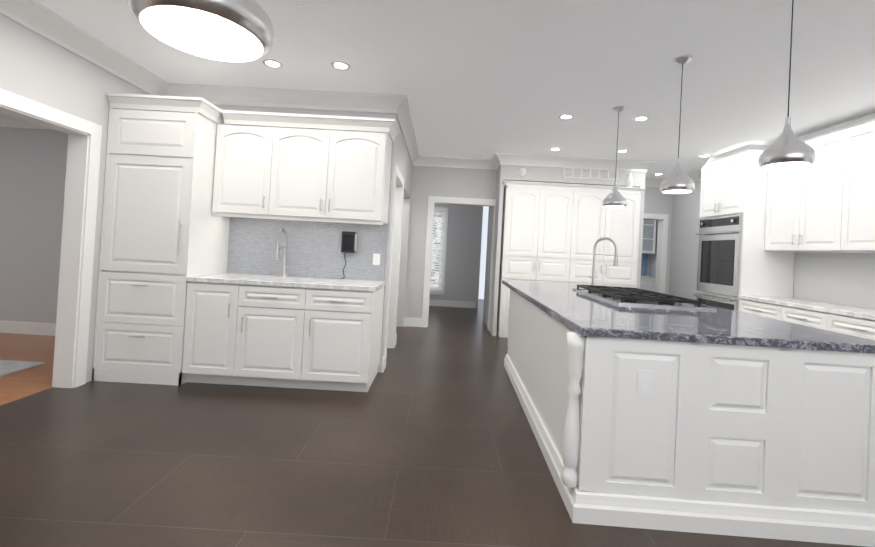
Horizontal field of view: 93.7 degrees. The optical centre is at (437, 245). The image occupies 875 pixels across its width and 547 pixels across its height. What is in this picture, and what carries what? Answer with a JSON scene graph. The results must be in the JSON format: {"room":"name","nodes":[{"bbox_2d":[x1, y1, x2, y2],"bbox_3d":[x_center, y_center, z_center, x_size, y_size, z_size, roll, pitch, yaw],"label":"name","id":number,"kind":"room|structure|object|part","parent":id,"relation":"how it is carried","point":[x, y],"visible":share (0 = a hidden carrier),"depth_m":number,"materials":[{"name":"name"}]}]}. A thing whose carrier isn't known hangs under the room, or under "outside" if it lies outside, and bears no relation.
{"room":"kitchen","nodes":[
{"label":"kitchen","id":0,"kind":"room"},
{"bbox_2d":[0,333,54,405],"bbox_3d":[-8.240,0.868,1.536,10.300,0.050,8.400,3,-1,0],"label":"floor","id":1,"kind":"structure","parent":0,"point":[29,381],"depth_m":3.91,"materials":[{"name":"brown wood"}]},
{"bbox_2d":[0,360,45,376],"bbox_3d":[-6.535,0.917,0.850,5.680,0.014,6.050,3,-1,0],"label":"room carpet","id":2,"kind":"object","parent":1,"relation":"on","point":[7,367],"visible":1,"depth_m":3.72,"materials":[{"name":"carpet"}]},
{"bbox_2d":[0,127,67,323],"bbox_3d":[-6.147,-0.393,5.016,6.600,2.780,0.150,3,-1,0],"label":"wall","id":3,"kind":"structure","parent":0,"point":[33,162],"depth_m":4.93,"materials":[{"name":"grey paint"}]},
{"bbox_2d":[0,113,53,129],"bbox_3d":[-6.087,-1.545,4.900,6.060,0.154,0.112,3,-1,0],"label":"crown molding","id":4,"kind":"structure","parent":3,"relation":"attached to","point":[9,121],"depth_m":4.83,"materials":[{"name":"white wood"}]},
{"bbox_2d":[0,321,55,335],"bbox_3d":[-5.195,0.978,4.909,4.250,0.140,0.016,3,-1,0],"label":"baseboard","id":5,"kind":"structure","parent":3,"relation":"attached to","point":[15,327],"depth_m":4.90,"materials":[{"name":"white wood"}]},
{"bbox_2d":[0,14,149,382],"bbox_3d":[-2.949,-0.272,1.220,0.150,2.780,7.400,3,-1,0],"label":"wall","id":6,"kind":"structure","parent":0,"point":[34,66],"depth_m":3.10,"materials":[{"name":"grey paint"}]},
{"bbox_2d":[0,88,101,387],"bbox_3d":[-2.966,0.043,1.216,0.186,2.150,4.400,3,-1,0],"label":"trim","id":7,"kind":"structure","parent":6,"relation":"attached to","point":[76,257],"depth_m":3.31,"materials":[{"name":"white wood"}]},
{"bbox_2d":[0,0,167,95],"bbox_3d":[-2.750,-1.579,0.922,0.112,0.154,6.530,3,-1,0],"label":"crown molding","id":8,"kind":"structure","parent":6,"relation":"attached to","point":[41,20],"depth_m":3.13,"materials":[{"name":"white wood"}]},
{"bbox_2d":[213,104,396,372],"bbox_3d":[-1.673,-0.165,4.237,2.370,2.780,0.150,3,-1,0],"label":"wall","id":9,"kind":"structure","parent":0,"point":[308,111],"depth_m":4.17,"materials":[{"name":"grey paint"}]},
{"bbox_2d":[168,83,395,112],"bbox_3d":[-1.544,-1.473,4.123,2.250,0.154,0.112,3,-1,0],"label":"crown molding","id":10,"kind":"structure","parent":9,"relation":"attached to","point":[214,94],"depth_m":4.12,"materials":[{"name":"white wood"}]},
{"bbox_2d":[395,119,411,326],"bbox_3d":[-0.555,-0.083,5.930,0.150,2.780,3.250,3,-1,0],"label":"wall","id":11,"kind":"structure","parent":0,"point":[403,161],"depth_m":5.71,"materials":[{"name":"grey paint"}]},
{"bbox_2d":[384,164,403,367],"bbox_3d":[-0.579,0.221,4.771,0.186,2.140,1.000,3,-1,0],"label":"door frame","id":12,"kind":"structure","parent":11,"relation":"attached to","point":[394,262],"depth_m":5.16,"materials":[{"name":"white wood"}]},
{"bbox_2d":[392,94,419,165],"bbox_3d":[-0.358,-1.394,5.390,0.112,0.154,2.662,3,-1,0],"label":"crown molding","id":13,"kind":"structure","parent":11,"relation":"attached to","point":[403,114],"depth_m":4.86,"materials":[{"name":"white wood"}]},
{"bbox_2d":[0,299,866,546],"bbox_3d":[1.462,1.419,4.223,9.100,0.050,13.900,3,-1,0],"label":"floor","id":14,"kind":"structure","parent":0,"point":[428,439],"depth_m":2.31,"materials":[{"name":"brown tile"}]},
{"bbox_2d":[92,93,399,391],"bbox_3d":[-1.657,0.001,3.797,2.415,2.440,0.715,3,-1,0],"label":"kitchen cabinets","id":15,"kind":"object","parent":14,"relation":"on","point":[196,186],"visible":1,"depth_m":3.50,"materials":[{"name":"white wood"}]},
{"bbox_2d":[186,273,385,291],"bbox_3d":[-1.326,0.337,3.810,1.608,0.040,0.674,3,-1,0],"label":"countertop","id":16,"kind":"structure","parent":15,"relation":"on","point":[300,282],"depth_m":3.53,"materials":[{"name":"stone"}]},
{"bbox_2d":[274,228,292,276],"bbox_3d":[-1.471,0.073,3.936,0.112,0.476,0.253,3,-1,0],"label":"faucet","id":17,"kind":"object","parent":16,"relation":"on","point":[277,254],"visible":1,"depth_m":4.00,"materials":[{"name":"silver metal"}]},
{"bbox_2d":[496,180,645,337],"bbox_3d":[2.009,0.267,6.531,2.150,2.370,0.710,3,-1,0],"label":"pantry","id":18,"kind":"object","parent":14,"relation":"on","point":[553,232],"visible":0.6,"depth_m":6.22,"materials":[{"name":"white wood"}]},
{"bbox_2d":[626,173,633,186],"bbox_3d":[2.935,-0.983,6.266,0.110,0.215,0.110,3,-1,0],"label":"vase","id":19,"kind":"object","parent":18,"relation":"on","point":[629,181],"visible":0.88,"depth_m":6.23,"materials":[{"name":"white ceramic"}]},
{"bbox_2d":[640,219,656,291],"bbox_3d":[3.839,0.314,9.660,2.520,2.550,0.620,3,-1,0],"label":"tall cabinet","id":20,"kind":"object","parent":14,"relation":"on","point":[648,246],"visible":0.06,"depth_m":9.34,"materials":[{"name":"white wood"}]},
{"bbox_2d":[502,237,874,546],"bbox_3d":[1.493,0.626,3.568,1.578,1.521,3.281,3,-1,2],"label":"kitchen island","id":21,"kind":"object","parent":14,"relation":"on","point":[749,441],"depth_m":1.97,"materials":[{"name":"white wood"}]},
{"bbox_3d":[1.965,0.205,4.854,0.302,0.596,0.113,3,-1,2],"label":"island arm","id":22,"kind":"part","parent":21,"relation":"part of"},
{"bbox_2d":[572,284,716,309],"bbox_3d":[1.741,0.446,3.662,0.720,0.060,1.200,3,-1,2],"label":"cooktop","id":23,"kind":"object","parent":21,"relation":"on","point":[631,296],"visible":1,"depth_m":3.29,"materials":[{"name":"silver metal"}]},
{"bbox_3d":[1.506,0.560,3.579,1.510,0.195,3.260,3,-1,2],"label":"kitchen island top","id":24,"kind":"part","parent":21,"relation":"part of","materials":[{"name":"grey stone"}]},
{"bbox_2d":[693,113,874,339],"bbox_3d":[3.852,0.132,2.877,0.717,2.740,5.601,3,-1,0],"label":"kitchen cabinets","id":25,"kind":"object","parent":14,"relation":"on","point":[759,226],"visible":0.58,"depth_m":4.63,"materials":[{"name":"white wood"}]},
{"bbox_2d":[738,295,874,319],"bbox_3d":[3.860,0.596,2.459,0.644,0.040,4.778,3,-1,0],"label":"countertop","id":26,"kind":"structure","parent":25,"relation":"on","point":[854,311],"depth_m":4.01,"materials":[{"name":"stone"}]},
{"bbox_2d":[404,166,496,317],"bbox_3d":[0.219,-0.031,6.775,1.390,2.780,0.150,3,-1,0],"label":"wall","id":27,"kind":"structure","parent":0,"point":[427,181],"depth_m":6.71,"materials":[{"name":"grey paint"}]},
{"bbox_2d":[403,317,421,326],"bbox_3d":[-0.401,1.257,6.676,0.290,0.140,0.020,3,-1,0],"label":"baseboard","id":28,"kind":"structure","parent":27,"relation":"attached to","point":[411,322],"depth_m":6.67,"materials":[{"name":"white wood"}]},
{"bbox_2d":[422,196,495,330],"bbox_3d":[0.347,0.296,6.769,1.101,2.140,0.186,3,-1,0],"label":"door frame","id":29,"kind":"structure","parent":27,"relation":"attached to","point":[433,201],"depth_m":6.69,"materials":[{"name":"white wood"}]},
{"bbox_2d":[420,155,497,169],"bbox_3d":[0.348,-1.340,6.646,1.270,0.154,0.140,3,-1,0],"label":"crown molding","id":30,"kind":"structure","parent":27,"relation":"attached to","point":[425,160],"depth_m":6.67,"materials":[{"name":"white wood"}]},
{"bbox_2d":[35,0,874,185],"bbox_3d":[-3.530,-1.680,4.293,19.400,0.050,13.900,3,-1,0],"label":"ceiling","id":31,"kind":"structure","parent":0,"point":[488,79],"depth_m":3.31,"materials":[{"name":"white paint"}]},
{"bbox_2d":[262,59,282,67],"bbox_3d":[-1.409,-1.549,3.509,0.164,0.005,0.164,3,-1,0],"label":"recessed light","id":32,"kind":"object","parent":31,"relation":"in","point":[271,63],"visible":1,"depth_m":3.50,"materials":[{"name":"white"}]},
{"bbox_2d":[331,61,349,69],"bbox_3d":[-0.820,-1.518,3.475,0.164,0.005,0.164,3,-1,0],"label":"recessed light","id":33,"kind":"object","parent":31,"relation":"in","point":[340,65],"visible":1,"depth_m":3.47,"materials":[{"name":"white"}]},
{"bbox_2d":[559,114,573,118],"bbox_3d":[1.392,-1.387,4.441,0.164,0.005,0.164,3,-1,0],"label":"recessed light","id":34,"kind":"object","parent":31,"relation":"in","point":[566,116],"visible":1,"depth_m":4.43,"materials":[{"name":"white"}]},
{"bbox_2d":[612,106,625,181],"bbox_3d":[1.800,-1.000,4.113,0.130,0.744,0.130,3,-1,0],"label":"pendant cord","id":35,"kind":"object","parent":31,"relation":"hanging from","point":[618,109],"visible":0.98,"depth_m":4.11,"materials":[{"name":"black plastic"}]},
{"bbox_2d":[602,182,626,207],"bbox_3d":[1.774,-0.508,4.107,0.230,0.250,0.230,3,-1,0],"label":"shade","id":36,"kind":"object","parent":35,"relation":"hanging from","point":[614,198],"visible":1,"depth_m":4.04,"materials":[{"name":"silver metal"}]},
{"bbox_2d":[616,150,628,152],"bbox_3d":[2.578,-1.308,5.723,0.164,0.005,0.164,3,-1,0],"label":"recessed light","id":37,"kind":"object","parent":31,"relation":"in","point":[621,151],"visible":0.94,"depth_m":5.72,"materials":[{"name":"white"}]},
{"bbox_2d":[633,116,649,120],"bbox_3d":[2.171,-1.347,4.375,0.164,0.005,0.164,3,-1,0],"label":"recessed light","id":38,"kind":"object","parent":31,"relation":"in","point":[642,118],"visible":1,"depth_m":4.36,"materials":[{"name":"white"}]},
{"bbox_2d":[673,56,692,157],"bbox_3d":[1.814,-1.012,3.063,0.130,0.744,0.130,3,-1,0],"label":"pendant cord","id":39,"kind":"object","parent":31,"relation":"hanging from","point":[682,60],"visible":1,"depth_m":3.06,"materials":[{"name":"black plastic"}]},
{"bbox_2d":[659,158,694,193],"bbox_3d":[1.788,-0.521,3.057,0.230,0.250,0.230,3,-1,0],"label":"shade","id":40,"kind":"object","parent":39,"relation":"hanging from","point":[677,180],"visible":1,"depth_m":3.00,"materials":[{"name":"silver metal"}]},
{"bbox_2d":[698,154,711,156],"bbox_3d":[3.737,-1.246,5.735,0.164,0.005,0.164,3,-1,0],"label":"recessed light","id":41,"kind":"object","parent":31,"relation":"in","point":[706,155],"visible":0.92,"depth_m":5.71,"materials":[{"name":"white"}]},
{"bbox_2d":[787,0,793,116],"bbox_3d":[1.829,-1.024,2.123,0.130,0.744,0.130,3,-1,0],"label":"cord","id":42,"kind":"object","parent":31,"relation":"hanging from","point":[790,58],"visible":1,"depth_m":2.12,"materials":[{"name":"black plastic"}]},
{"bbox_2d":[758,117,815,169],"bbox_3d":[1.803,-0.533,2.117,0.230,0.250,0.230,3,-1,0],"label":"shade","id":43,"kind":"object","parent":42,"relation":"hanging from","point":[788,148],"visible":1,"depth_m":2.07,"materials":[{"name":"silver metal"}]},
{"bbox_2d":[429,204,482,307],"bbox_3d":[-0.945,-0.059,9.382,3.870,2.780,0.150,3,-1,0],"label":"wall","id":44,"kind":"structure","parent":0,"point":[463,254],"depth_m":9.29,"materials":[{"name":"grey paint"}]},
{"bbox_2d":[430,207,448,294],"bbox_3d":[-0.513,0.104,9.357,1.430,1.980,0.170,3,-1,0],"label":"dining room window","id":45,"kind":"structure","parent":44,"relation":"in","point":[439,245],"depth_m":9.32,"materials":[{"name":"white glass"}]},
{"bbox_2d":[429,300,475,307],"bbox_3d":[-0.995,1.259,9.282,3.710,0.140,0.016,3,-1,0],"label":"baseboard","id":46,"kind":"structure","parent":44,"relation":"attached to","point":[444,303],"depth_m":9.27,"materials":[{"name":"white wood"}]},
{"bbox_2d":[483,168,498,332],"bbox_3d":[0.944,0.011,7.020,0.060,2.780,1.250,3,-1,0],"label":"wall","id":47,"kind":"structure","parent":0,"point":[490,214],"depth_m":7.08,"materials":[{"name":"grey paint"}]},
{"bbox_2d":[491,165,645,335],"bbox_3d":[2.014,0.059,6.318,2.210,2.780,0.100,3,-1,0],"label":"wall","id":48,"kind":"structure","parent":0,"point":[535,174],"depth_m":6.28,"materials":[{"name":"grey paint"}]},
{"bbox_2d":[518,168,526,176],"bbox_3d":[1.300,-1.112,6.266,0.132,0.132,0.044,3,-1,0],"label":"smoke detector","id":49,"kind":"object","parent":48,"relation":"attached to","point":[522,172],"visible":1,"depth_m":6.25,"materials":[{"name":"white plastic"}]},
{"bbox_2d":[492,152,656,171],"bbox_3d":[2.083,-1.253,6.234,2.434,0.154,0.122,3,-1,0],"label":"crown molding","id":50,"kind":"structure","parent":48,"relation":"attached to","point":[499,159],"depth_m":6.23,"materials":[{"name":"white wood"}]},
{"bbox_2d":[563,168,617,180],"bbox_3d":[2.340,-1.091,6.277,0.840,0.170,0.008,3,-1,0],"label":"air vent","id":51,"kind":"object","parent":48,"relation":"in","point":[578,173],"visible":1,"depth_m":6.28,"materials":[{"name":"white"}]},
{"bbox_2d":[647,254,649,275],"bbox_3d":[3.847,0.204,10.026,2.820,2.780,0.100,3,-1,0],"label":"wall","id":52,"kind":"structure","parent":0,"point":[648,254],"depth_m":9.96,"materials":[{"name":"grey paint"}]},
{"bbox_2d":[649,220,657,276],"bbox_3d":[5.198,0.260,8.787,0.100,2.780,2.340,3,-1,0],"label":"wall","id":53,"kind":"structure","parent":0,"point":[651,269],"depth_m":9.75,"materials":[{"name":"grey paint"}]},
{"bbox_2d":[644,187,672,294],"bbox_3d":[3.758,0.168,7.552,1.270,2.780,0.150,3,-1,0],"label":"wall","id":54,"kind":"structure","parent":0,"point":[657,200],"depth_m":7.49,"materials":[{"name":"grey paint"}]},
{"bbox_2d":[645,177,664,186],"bbox_3d":[3.748,-1.148,7.438,0.870,0.154,0.112,3,-1,0],"label":"crown molding","id":55,"kind":"structure","parent":54,"relation":"attached to","point":[649,181],"depth_m":7.44,"materials":[{"name":"white wood"}]},
{"bbox_2d":[643,213,668,293],"bbox_3d":[3.686,0.487,7.548,0.930,2.135,0.186,3,-1,0],"label":"door frame","id":56,"kind":"structure","parent":54,"relation":"attached to","point":[661,256],"depth_m":7.47,"materials":[{"name":"white wood"}]},
{"bbox_2d":[669,181,874,308],"bbox_3d":[4.288,0.130,2.474,0.150,2.780,10.000,3,-1,0],"label":"wall","id":57,"kind":"structure","parent":0,"point":[843,278],"depth_m":4.69,"materials":[{"name":"grey paint"}]},
{"bbox_2d":[686,169,700,181],"bbox_3d":[4.227,-1.187,2.491,0.112,0.154,10.000,3,-1,0],"label":"crown molding","id":58,"kind":"structure","parent":57,"relation":"attached to","point":[695,176],"depth_m":6.76,"materials":[{"name":"white wood"}]},
{"bbox_3d":[-0.746,-1.283,1.381,0.130,0.519,0.130,3,-1,0],"label":"cord","id":59,"kind":"object","parent":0,"visible":0},
{"bbox_2d":[127,0,274,62],"bbox_3d":[-0.768,-0.869,1.376,0.430,0.349,0.430,3,-1,0],"label":"ceiling light","id":60,"kind":"object","parent":59,"relation":"hanging from","point":[237,31],"visible":1,"depth_m":1.45,"materials":[{"name":"white glass"}]}
]}

